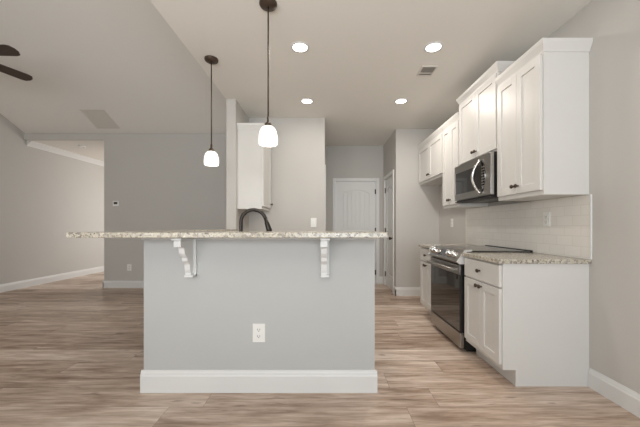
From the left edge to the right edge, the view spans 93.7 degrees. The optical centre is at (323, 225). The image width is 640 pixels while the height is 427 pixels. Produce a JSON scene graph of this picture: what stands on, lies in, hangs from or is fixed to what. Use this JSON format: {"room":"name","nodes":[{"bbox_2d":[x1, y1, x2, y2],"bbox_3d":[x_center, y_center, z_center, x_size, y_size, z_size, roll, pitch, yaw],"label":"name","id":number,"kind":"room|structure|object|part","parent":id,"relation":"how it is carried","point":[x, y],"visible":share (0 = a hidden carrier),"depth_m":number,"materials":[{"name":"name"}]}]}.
{"room":"kitchen","nodes":[
{"label":"kitchen","id":0,"kind":"room"},
{"bbox_2d":[0,114,103,283],"bbox_3d":[-5.630,-1.487,2.500,0.120,5.264,13.000,0,0,0],"label":"wall","id":1,"kind":"structure","parent":0,"point":[45,196],"depth_m":5.98,"materials":[{"name":"beige paint"}]},
{"bbox_2d":[0,266,103,292],"bbox_3d":[-5.562,1.075,2.500,0.015,0.140,13.000,0,0,0],"label":"baseboard","id":2,"kind":"structure","parent":1,"relation":"attached to","point":[5,287],"depth_m":6.03,"materials":[{"name":"white paint"}]},
{"bbox_2d":[27,141,103,166],"bbox_3d":[-5.527,-1.550,7.309,0.085,0.095,3.383,0,0,0],"label":"trim","id":3,"kind":"structure","parent":1,"relation":"attached to","point":[33,144],"depth_m":6.34,"materials":[{"name":"white paint"}]},
{"bbox_2d":[27,140,103,161],"bbox_3d":[-4.385,-1.648,7.309,2.370,0.100,3.383,0,0,0],"label":"ceiling","id":4,"kind":"structure","parent":0,"point":[94,149],"depth_m":6.03,"materials":[{"name":"paint"}]},
{"bbox_2d":[0,0,225,133],"bbox_3d":[-3.461,-2.954,0.793,4.458,2.570,9.787,0,0,0],"label":"ceiling","id":5,"kind":"structure","parent":0,"point":[122,58],"depth_m":4.47,"materials":[{"name":"paint"}]},
{"bbox_2d":[0,44,32,80],"bbox_3d":[-3.854,-2.332,3.170,1.219,1.284,1.278,0,0,0],"label":"ceiling fan","id":6,"kind":"object","parent":5,"relation":"hanging from","point":[5,50],"visible":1,"depth_m":3.54,"materials":[{"name":"brown wood"}]},
{"bbox_3d":[-3.478,-1.855,3.170,0.465,0.043,0.144,0,0,0],"label":"blade","id":7,"kind":"part","parent":6,"relation":"part of","materials":[{"name":"brown wood"}]},
{"bbox_3d":[-3.776,-1.855,3.581,0.144,0.043,0.465,0,0,18],"label":"blade","id":8,"kind":"part","parent":6,"relation":"part of","materials":[{"name":"brown wood"}]},
{"bbox_2d":[79,109,119,128],"bbox_3d":[-3.930,-1.877,5.273,0.420,0.204,0.396,0,0,0],"label":"return grille","id":9,"kind":"object","parent":5,"relation":"attached to","point":[99,118],"visible":1,"depth_m":5.26,"materials":[{"name":"metal"}]},
{"bbox_2d":[24,134,225,280],"bbox_3d":[-3.401,-0.285,5.627,4.338,2.860,0.120,0,0,0],"label":"wall","id":10,"kind":"structure","parent":0,"point":[158,181],"depth_m":5.57,"materials":[{"name":"beige paint"}]},
{"bbox_2d":[113,201,118,205],"bbox_3d":[-3.853,-0.415,5.555,0.110,0.100,0.024,0,0,0],"label":"thermostat","id":11,"kind":"object","parent":10,"relation":"attached to","point":[115,203],"visible":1,"depth_m":5.54,"materials":[{"name":"white plastic"}]},
{"bbox_2d":[103,281,143,287],"bbox_3d":[-2.663,1.080,5.620,2.863,0.130,0.135,0,0,0],"label":"baseboard","id":12,"kind":"structure","parent":10,"relation":"attached to","point":[106,284],"depth_m":5.55,"materials":[{"name":"white paint"}]},
{"bbox_2d":[127,264,131,270],"bbox_3d":[-3.610,0.768,5.562,0.080,0.125,0.010,0,0,0],"label":"wall outlet","id":13,"kind":"object","parent":10,"relation":"attached to","point":[129,266],"visible":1,"depth_m":5.56,"materials":[{"name":"white plastic"}]},
{"bbox_2d":[226,99,248,230],"bbox_3d":[-1.173,-0.227,4.678,0.117,2.743,1.779,0,0,0],"label":"wall","id":14,"kind":"structure","parent":0,"point":[235,114],"depth_m":3.79,"materials":[{"name":"beige paint"}]},
{"bbox_2d":[237,123,272,210],"bbox_3d":[-0.930,-0.767,4.123,0.365,1.095,0.603,0,0,0],"label":"upper cabinet","id":15,"kind":"object","parent":14,"relation":"attached to","point":[253,159],"visible":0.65,"depth_m":3.85,"materials":[{"name":"white paint"}]},
{"bbox_3d":[-0.940,-1.274,4.123,0.346,0.082,0.603,0,0,0],"label":"crown moulding","id":16,"kind":"part","parent":15,"relation":"part of","materials":[{"name":"white paint"}]},
{"bbox_3d":[-0.790,-0.740,4.140,0.020,0.970,0.546,0,0,0],"label":"door","id":17,"kind":"part","parent":15,"relation":"part of","materials":[{"name":"white paint"}]},
{"bbox_2d":[249,118,324,230],"bbox_3d":[-0.551,-0.227,4.500,1.127,2.743,0.120,0,0,0],"label":"wall","id":18,"kind":"structure","parent":0,"point":[298,158],"depth_m":4.44,"materials":[{"name":"beige paint"}]},
{"bbox_2d":[311,218,315,226],"bbox_3d":[-0.155,-0.050,4.435,0.085,0.135,0.010,0,0,0],"label":"light switch","id":19,"kind":"object","parent":18,"relation":"attached to","point":[313,220],"visible":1,"depth_m":4.43,"materials":[{"name":"white plastic"}]},
{"bbox_2d":[0,271,639,426],"bbox_3d":[-1.950,1.195,2.450,8.500,0.100,13.500,0,0,0],"label":"floor","id":20,"kind":"structure","parent":0,"point":[72,349],"depth_m":2.13,"materials":[{"name":"wood"}]},
{"bbox_2d":[140,238,376,392],"bbox_3d":[-0.448,0.608,2.812,1.627,1.074,1.951,0,0,0],"label":"kitchen island","id":21,"kind":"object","parent":20,"relation":"on","point":[314,298],"depth_m":2.07,"materials":[{"name":"grey paint"}]},
{"bbox_2d":[66,229,387,237],"bbox_3d":[-0.574,0.054,2.780,1.916,0.032,2.010,0,0,0],"label":"bar","id":22,"kind":"object","parent":21,"relation":"on","point":[185,233],"visible":1,"depth_m":1.77,"materials":[{"name":"stone"}]},
{"bbox_3d":[-0.451,0.082,2.925,1.613,0.022,1.726,0,0,0],"label":"cap trim","id":23,"kind":"part","parent":21,"relation":"part of","materials":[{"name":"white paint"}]},
{"bbox_3d":[-0.448,1.069,2.922,1.627,0.152,1.732,0,0,0],"label":"baseboard","id":24,"kind":"part","parent":21,"relation":"part of","materials":[{"name":"white paint"}]},
{"bbox_2d":[253,324,264,341],"bbox_3d":[-0.449,0.737,2.067,0.086,0.128,0.010,0,0,0],"label":"wall outlet","id":25,"kind":"object","parent":21,"relation":"attached to","point":[258,329],"visible":1,"depth_m":2.07,"materials":[{"name":"white plastic"}]},
{"bbox_2d":[420,247,432,314],"bbox_3d":[1.559,0.707,3.695,0.670,0.876,0.460,0,0,0],"label":"base cabinet","id":26,"kind":"object","parent":20,"relation":"on","point":[425,267],"visible":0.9,"depth_m":3.71,"materials":[{"name":"white paint"}]},
{"bbox_3d":[1.266,0.724,3.805,0.020,0.542,0.216,0,0,0],"label":"door","id":27,"kind":"part","parent":26,"relation":"part of","materials":[{"name":"white paint"}]},
{"bbox_3d":[1.266,0.361,3.695,0.020,0.157,0.436,0,0,0],"label":"drawer","id":28,"kind":"part","parent":26,"relation":"part of","materials":[{"name":"white paint"}]},
{"bbox_3d":[1.266,0.724,3.585,0.020,0.542,0.216,0,0,0],"label":"door","id":29,"kind":"part","parent":26,"relation":"part of","materials":[{"name":"white paint"}]},
{"bbox_2d":[418,244,470,247],"bbox_3d":[1.567,0.253,3.701,0.653,0.030,0.487,0,0,0],"label":"countertop","id":30,"kind":"structure","parent":26,"relation":"on","point":[419,245],"depth_m":3.86,"materials":[{"name":"stone"}]},
{"bbox_2d":[427,245,532,351],"bbox_3d":[1.524,0.680,3.079,0.718,0.930,0.750,0,0,0],"label":"electric range","id":31,"kind":"object","parent":20,"relation":"on","point":[447,261],"visible":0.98,"depth_m":2.94,"materials":[{"name":"silver metal"}]},
{"bbox_3d":[1.223,0.262,3.306,0.075,0.077,0.068,0,0,0],"label":"knob","id":32,"kind":"part","parent":31,"relation":"part of","materials":[{"name":"silver metal"}]},
{"bbox_3d":[1.196,0.397,3.080,0.063,0.023,0.652,0,0,0],"label":"handle","id":33,"kind":"part","parent":31,"relation":"part of","materials":[{"name":"silver metal"}]},
{"bbox_3d":[1.230,0.699,3.079,0.007,0.508,0.726,0,0,0],"label":"door glass","id":34,"kind":"part","parent":31,"relation":"part of","materials":[{"name":"black glass"}]},
{"bbox_3d":[1.265,0.282,3.080,0.126,0.122,0.720,0,0,0],"label":"control panel","id":35,"kind":"part","parent":31,"relation":"part of","materials":[{"name":"silver metal"}]},
{"bbox_3d":[1.246,0.657,3.079,0.032,0.609,0.748,0,0,0],"label":"oven door","id":36,"kind":"part","parent":31,"relation":"part of","materials":[{"name":"black ceramic"}]},
{"bbox_3d":[1.245,1.036,3.079,0.034,0.134,0.750,0,0,0],"label":"drawer","id":37,"kind":"part","parent":31,"relation":"part of","materials":[{"name":"silver metal"}]},
{"bbox_3d":[1.223,0.262,2.839,0.075,0.077,0.068,0,0,0],"label":"knob","id":38,"kind":"part","parent":31,"relation":"part of","materials":[{"name":"silver metal"}]},
{"bbox_2d":[441,245,529,251],"bbox_3d":[1.593,0.229,3.079,0.530,0.009,0.750,0,0,0],"label":"cooktop","id":39,"kind":"object","parent":31,"relation":"in","point":[472,248],"depth_m":2.99,"materials":[{"name":"black glass"}]},
{"bbox_3d":[1.868,0.226,3.079,0.030,0.014,0.750,0,0,0],"label":"trim","id":40,"kind":"part","parent":31,"relation":"part of","materials":[{"name":"metal"}]},
{"bbox_2d":[464,257,588,385],"bbox_3d":[1.559,0.707,2.419,0.670,0.876,0.556,0,0,0],"label":"base cabinet","id":41,"kind":"object","parent":20,"relation":"on","point":[528,322],"visible":1,"depth_m":2.14,"materials":[{"name":"white paint"}]},
{"bbox_3d":[1.266,0.724,2.553,0.020,0.542,0.264,0,0,0],"label":"door","id":42,"kind":"part","parent":41,"relation":"part of","materials":[{"name":"white paint"}]},
{"bbox_3d":[1.266,0.361,2.419,0.020,0.157,0.532,0,0,0],"label":"drawer","id":43,"kind":"part","parent":41,"relation":"part of","materials":[{"name":"white paint"}]},
{"bbox_3d":[1.266,0.724,2.285,0.020,0.542,0.264,0,0,0],"label":"door","id":44,"kind":"part","parent":41,"relation":"part of","materials":[{"name":"white paint"}]},
{"bbox_2d":[462,252,590,263],"bbox_3d":[1.567,0.253,2.411,0.653,0.030,0.578,0,0,0],"label":"countertop","id":45,"kind":"structure","parent":41,"relation":"on","point":[496,257],"depth_m":2.22,"materials":[{"name":"stone"}]},
{"bbox_3d":[-0.385,0.707,2.525,1.430,0.876,0.672,0,0,0],"label":"cabinet","id":46,"kind":"object","parent":20,"relation":"on","visible":0},
{"bbox_3d":[-0.385,0.253,2.513,1.460,0.030,0.648,0,0,0],"label":"countertop","id":47,"kind":"structure","parent":46,"relation":"on","visible":0},
{"bbox_2d":[239,208,271,230],"bbox_3d":[-0.545,0.048,2.346,0.272,0.379,0.110,0,0,-6],"label":"kitchen faucet","id":48,"kind":"object","parent":47,"relation":"on","point":[267,224],"visible":0.73,"depth_m":2.36,"materials":[{"name":"metal"}]},
{"bbox_2d":[325,146,382,275],"bbox_3d":[0.894,-0.227,6.040,2.004,2.743,0.120,0,0,0],"label":"wall","id":49,"kind":"structure","parent":0,"point":[340,161],"depth_m":5.98,"materials":[{"name":"beige paint"}]},
{"bbox_2d":[333,178,378,283],"bbox_3d":[0.635,0.097,6.005,0.927,2.097,0.170,0,0,0],"label":"door","id":50,"kind":"structure","parent":49,"relation":"in","point":[355,200],"depth_m":5.99,"materials":[{"name":"white paint"}]},
{"bbox_3d":[0.635,-0.320,6.011,0.553,0.810,0.023,0,0,0],"label":"panel","id":51,"kind":"part","parent":50,"relation":"part of","materials":[{"name":"white paint"}]},
{"bbox_2d":[379,276,382,283],"bbox_3d":[0.590,1.075,5.973,1.156,0.140,0.015,0,0,0],"label":"baseboard","id":52,"kind":"structure","parent":49,"relation":"attached to","point":[380,277],"depth_m":5.96,"materials":[{"name":"white paint"}]},
{"bbox_2d":[150,0,591,145],"bbox_3d":[0.392,-1.648,1.050,3.248,0.100,10.100,0,0,0],"label":"ceiling","id":53,"kind":"structure","parent":0,"point":[362,56],"depth_m":2.70,"materials":[{"name":"paint"}]},
{"bbox_2d":[204,55,218,165],"bbox_3d":[-1.077,-1.090,2.870,0.137,1.015,0.137,0,0,0],"label":"pendant light","id":54,"kind":"object","parent":53,"relation":"hanging from","point":[211,158],"visible":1,"depth_m":2.84,"materials":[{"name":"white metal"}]},
{"bbox_3d":[-1.077,-1.172,2.870,0.011,0.802,0.011,0,0,0],"label":"stem","id":55,"kind":"part","parent":54,"relation":"part of","materials":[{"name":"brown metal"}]},
{"bbox_3d":[-1.077,-0.650,2.870,0.137,0.134,0.137,0,0,0],"label":"lamp shade","id":56,"kind":"part","parent":54,"relation":"part of","materials":[{"name":"white glass"}]},
{"bbox_2d":[258,0,277,146],"bbox_3d":[-0.400,-1.090,2.150,0.137,1.015,0.137,0,0,0],"label":"pendant light","id":57,"kind":"object","parent":53,"relation":"hanging from","point":[268,137],"visible":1,"depth_m":2.13,"materials":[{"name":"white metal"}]},
{"bbox_3d":[-0.400,-1.172,2.150,0.011,0.802,0.011,0,0,0],"label":"stem","id":58,"kind":"part","parent":57,"relation":"part of","materials":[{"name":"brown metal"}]},
{"bbox_3d":[-0.400,-0.650,2.150,0.137,0.134,0.137,0,0,0],"label":"lamp shade","id":59,"kind":"part","parent":57,"relation":"part of","materials":[{"name":"white glass"}]},
{"bbox_2d":[291,41,308,52],"bbox_3d":[-0.214,-1.595,2.680,0.168,0.006,0.168,0,0,0],"label":"recessed light","id":60,"kind":"object","parent":53,"relation":"in","point":[299,47],"visible":1,"depth_m":2.68,"materials":[{"name":"white paint"}]},
{"bbox_2d":[300,98,313,103],"bbox_3d":[-0.217,-1.595,3.835,0.168,0.006,0.168,0,0,0],"label":"recessed light","id":61,"kind":"object","parent":53,"relation":"in","point":[305,100],"visible":1,"depth_m":3.84,"materials":[{"name":"white"}]},
{"bbox_2d":[394,98,407,103],"bbox_3d":[0.985,-1.595,3.835,0.168,0.006,0.168,0,0,0],"label":"recessed light","id":62,"kind":"object","parent":53,"relation":"in","point":[401,100],"visible":1,"depth_m":3.82,"materials":[{"name":"white"}]},
{"bbox_2d":[416,66,437,75],"bbox_3d":[1.060,-1.594,3.090,0.160,0.008,0.200,0,0,0],"label":"ceiling vent","id":63,"kind":"object","parent":53,"relation":"in","point":[425,70],"visible":1,"depth_m":3.08,"materials":[{"name":"metal"}]},
{"bbox_2d":[424,41,443,52],"bbox_3d":[0.978,-1.595,2.680,0.168,0.006,0.168,0,0,0],"label":"recessed light","id":64,"kind":"object","parent":53,"relation":"in","point":[432,47],"visible":1,"depth_m":2.68,"materials":[{"name":"white"}]},
{"bbox_2d":[383,129,438,286],"bbox_3d":[1.540,-0.227,5.457,0.713,2.743,1.045,0,0,0],"label":"wall","id":65,"kind":"structure","parent":0,"point":[416,206],"depth_m":4.93,"materials":[{"name":"beige paint"}]},
{"bbox_2d":[383,170,393,292],"bbox_3d":[1.208,0.097,5.475,0.170,2.097,0.824,0,0,0],"label":"door","id":66,"kind":"structure","parent":65,"relation":"in","point":[388,180],"depth_m":5.56,"materials":[{"name":"white paint"}]},
{"bbox_3d":[1.214,-0.320,5.475,0.023,0.810,0.450,0,0,0],"label":"panel","id":67,"kind":"part","parent":66,"relation":"part of","materials":[{"name":"white paint"}]},
{"bbox_3d":[1.214,0.555,5.475,0.023,0.700,0.450,0,0,0],"label":"panel","id":68,"kind":"part","parent":66,"relation":"part of","materials":[{"name":"white paint"}]},
{"bbox_2d":[439,0,639,393],"bbox_3d":[1.956,-0.227,1.050,0.120,2.743,10.100,0,0,0],"label":"wall","id":69,"kind":"structure","parent":0,"point":[614,25],"depth_m":1.99,"materials":[{"name":"beige paint"}]},
{"bbox_2d":[418,126,442,184],"bbox_3d":[1.706,-0.990,4.433,0.377,0.650,0.985,0,0,0],"label":"upper cabinet","id":70,"kind":"object","parent":69,"relation":"attached to","point":[431,148],"visible":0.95,"depth_m":4.36,"materials":[{"name":"white paint"}]},
{"bbox_3d":[1.559,-0.963,4.673,0.020,0.525,0.479,0,0,0],"label":"door","id":71,"kind":"part","parent":70,"relation":"part of","materials":[{"name":"white paint"}]},
{"bbox_3d":[1.715,-1.274,4.433,0.358,0.082,0.985,0,0,0],"label":"crown moulding","id":72,"kind":"part","parent":70,"relation":"part of","materials":[{"name":"white paint"}]},
{"bbox_3d":[1.559,-0.963,4.191,0.020,0.525,0.479,0,0,0],"label":"door","id":73,"kind":"part","parent":70,"relation":"part of","materials":[{"name":"white paint"}]},
{"bbox_2d":[441,112,487,208],"bbox_3d":[1.706,-0.770,3.697,0.377,1.090,0.475,0,0,0],"label":"upper cabinet","id":74,"kind":"object","parent":69,"relation":"attached to","point":[450,128],"visible":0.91,"depth_m":3.65,"materials":[{"name":"white paint"}]},
{"bbox_3d":[1.559,-0.743,3.811,0.020,0.965,0.224,0,0,0],"label":"door","id":75,"kind":"part","parent":74,"relation":"part of","materials":[{"name":"white paint"}]},
{"bbox_3d":[1.715,-1.274,3.697,0.358,0.082,0.475,0,0,0],"label":"crown moulding","id":76,"kind":"part","parent":74,"relation":"part of","materials":[{"name":"white paint"}]},
{"bbox_3d":[1.559,-0.743,3.584,0.020,0.965,0.224,0,0,0],"label":"door","id":77,"kind":"part","parent":74,"relation":"part of","materials":[{"name":"white paint"}]},
{"bbox_2d":[456,61,514,164],"bbox_3d":[1.706,-1.073,3.077,0.377,0.790,0.822,0,0,0],"label":"upper cabinet","id":78,"kind":"object","parent":69,"relation":"attached to","point":[478,103],"visible":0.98,"depth_m":2.99,"materials":[{"name":"white paint"}]},
{"bbox_3d":[1.559,-1.039,3.261,0.020,0.678,0.364,0,0,0],"label":"door","id":79,"kind":"part","parent":78,"relation":"part of","materials":[{"name":"white paint"}]},
{"bbox_2d":[455,151,498,202],"bbox_3d":[1.655,-0.465,3.079,0.455,0.416,0.750,0,0,0],"label":"microwave","id":80,"kind":"object","parent":78,"relation":"attached to","point":[475,179],"visible":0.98,"depth_m":2.92,"materials":[{"name":"silver metal"}]},
{"bbox_3d":[1.518,-0.478,3.155,0.030,0.386,0.598,0,0,0],"label":"door","id":81,"kind":"part","parent":80,"relation":"part of","materials":[{"name":"silver metal"}]},
{"bbox_3d":[1.465,-0.471,2.892,0.095,0.342,0.025,0,0,45],"label":"handle","id":82,"kind":"part","parent":80,"relation":"part of","materials":[{"name":"silver metal"}]},
{"bbox_3d":[1.518,-0.478,2.780,0.030,0.386,0.152,0,0,0],"label":"control panel","id":83,"kind":"part","parent":80,"relation":"part of","materials":[{"name":"silver metal"}]},
{"bbox_3d":[1.715,-1.427,3.077,0.358,0.082,0.822,0,0,0],"label":"crown moulding","id":84,"kind":"part","parent":78,"relation":"part of","materials":[{"name":"white paint"}]},
{"bbox_3d":[1.559,-1.039,2.893,0.020,0.678,0.364,0,0,0],"label":"door","id":85,"kind":"part","parent":78,"relation":"part of","materials":[{"name":"white paint"}]},
{"bbox_2d":[393,286,639,417],"bbox_3d":[1.532,1.075,0.990,0.728,0.140,9.980,0,0,0],"label":"baseboard","id":86,"kind":"structure","parent":69,"relation":"attached to","point":[628,399],"depth_m":1.98,"materials":[{"name":"white paint"}]},
{"bbox_2d":[466,194,591,259],"bbox_3d":[1.890,0.006,3.059,0.012,0.461,1.882,0,0,0],"label":"backsplash","id":87,"kind":"structure","parent":69,"relation":"attached to","point":[516,225],"depth_m":2.64,"materials":[{"name":"white tile"}]},
{"bbox_2d":[543,212,549,226],"bbox_3d":[1.882,-0.055,2.540,0.010,0.125,0.080,0,0,0],"label":"wall outlet","id":88,"kind":"object","parent":87,"relation":"attached to","point":[546,215],"visible":1,"depth_m":2.53,"materials":[{"name":"white plastic"}]},
{"bbox_3d":[1.890,0.006,2.123,0.012,0.461,0.010,0,0,0],"label":"edge trim","id":89,"kind":"part","parent":87,"relation":"part of","materials":[{"name":"white tile"}]},
{"bbox_2d":[495,38,593,200],"bbox_3d":[1.706,-0.774,2.402,0.377,1.098,0.589,0,0,0],"label":"upper cabinet","id":90,"kind":"object","parent":69,"relation":"attached to","point":[543,96],"visible":1,"depth_m":2.14,"materials":[{"name":"white paint"}]},
{"bbox_3d":[1.559,-0.747,2.553,0.020,0.973,0.264,0,0,0],"label":"door","id":91,"kind":"part","parent":90,"relation":"part of","materials":[{"name":"white paint"}]},
{"bbox_3d":[1.559,-0.747,2.285,0.020,0.973,0.264,0,0,0],"label":"door","id":92,"kind":"part","parent":90,"relation":"part of","materials":[{"name":"white paint"}]},
{"bbox_3d":[1.715,-1.282,2.402,0.358,0.082,0.589,0,0,0],"label":"crown moulding","id":93,"kind":"part","parent":90,"relation":"part of","materials":[{"name":"white paint"}]},
{"bbox_3d":[-0.048,-0.226,5.270,0.120,2.743,1.420,0,0,0],"label":"wall","id":94,"kind":"structure","parent":0,"visible":0},
{"bbox_2d":[325,165,325,230],"bbox_3d":[-0.013,0.097,5.125,0.170,2.097,0.924,0,0,0],"label":"door","id":95,"kind":"structure","parent":94,"relation":"in","point":[325,165],"depth_m":4.66,"materials":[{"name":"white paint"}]}
]}

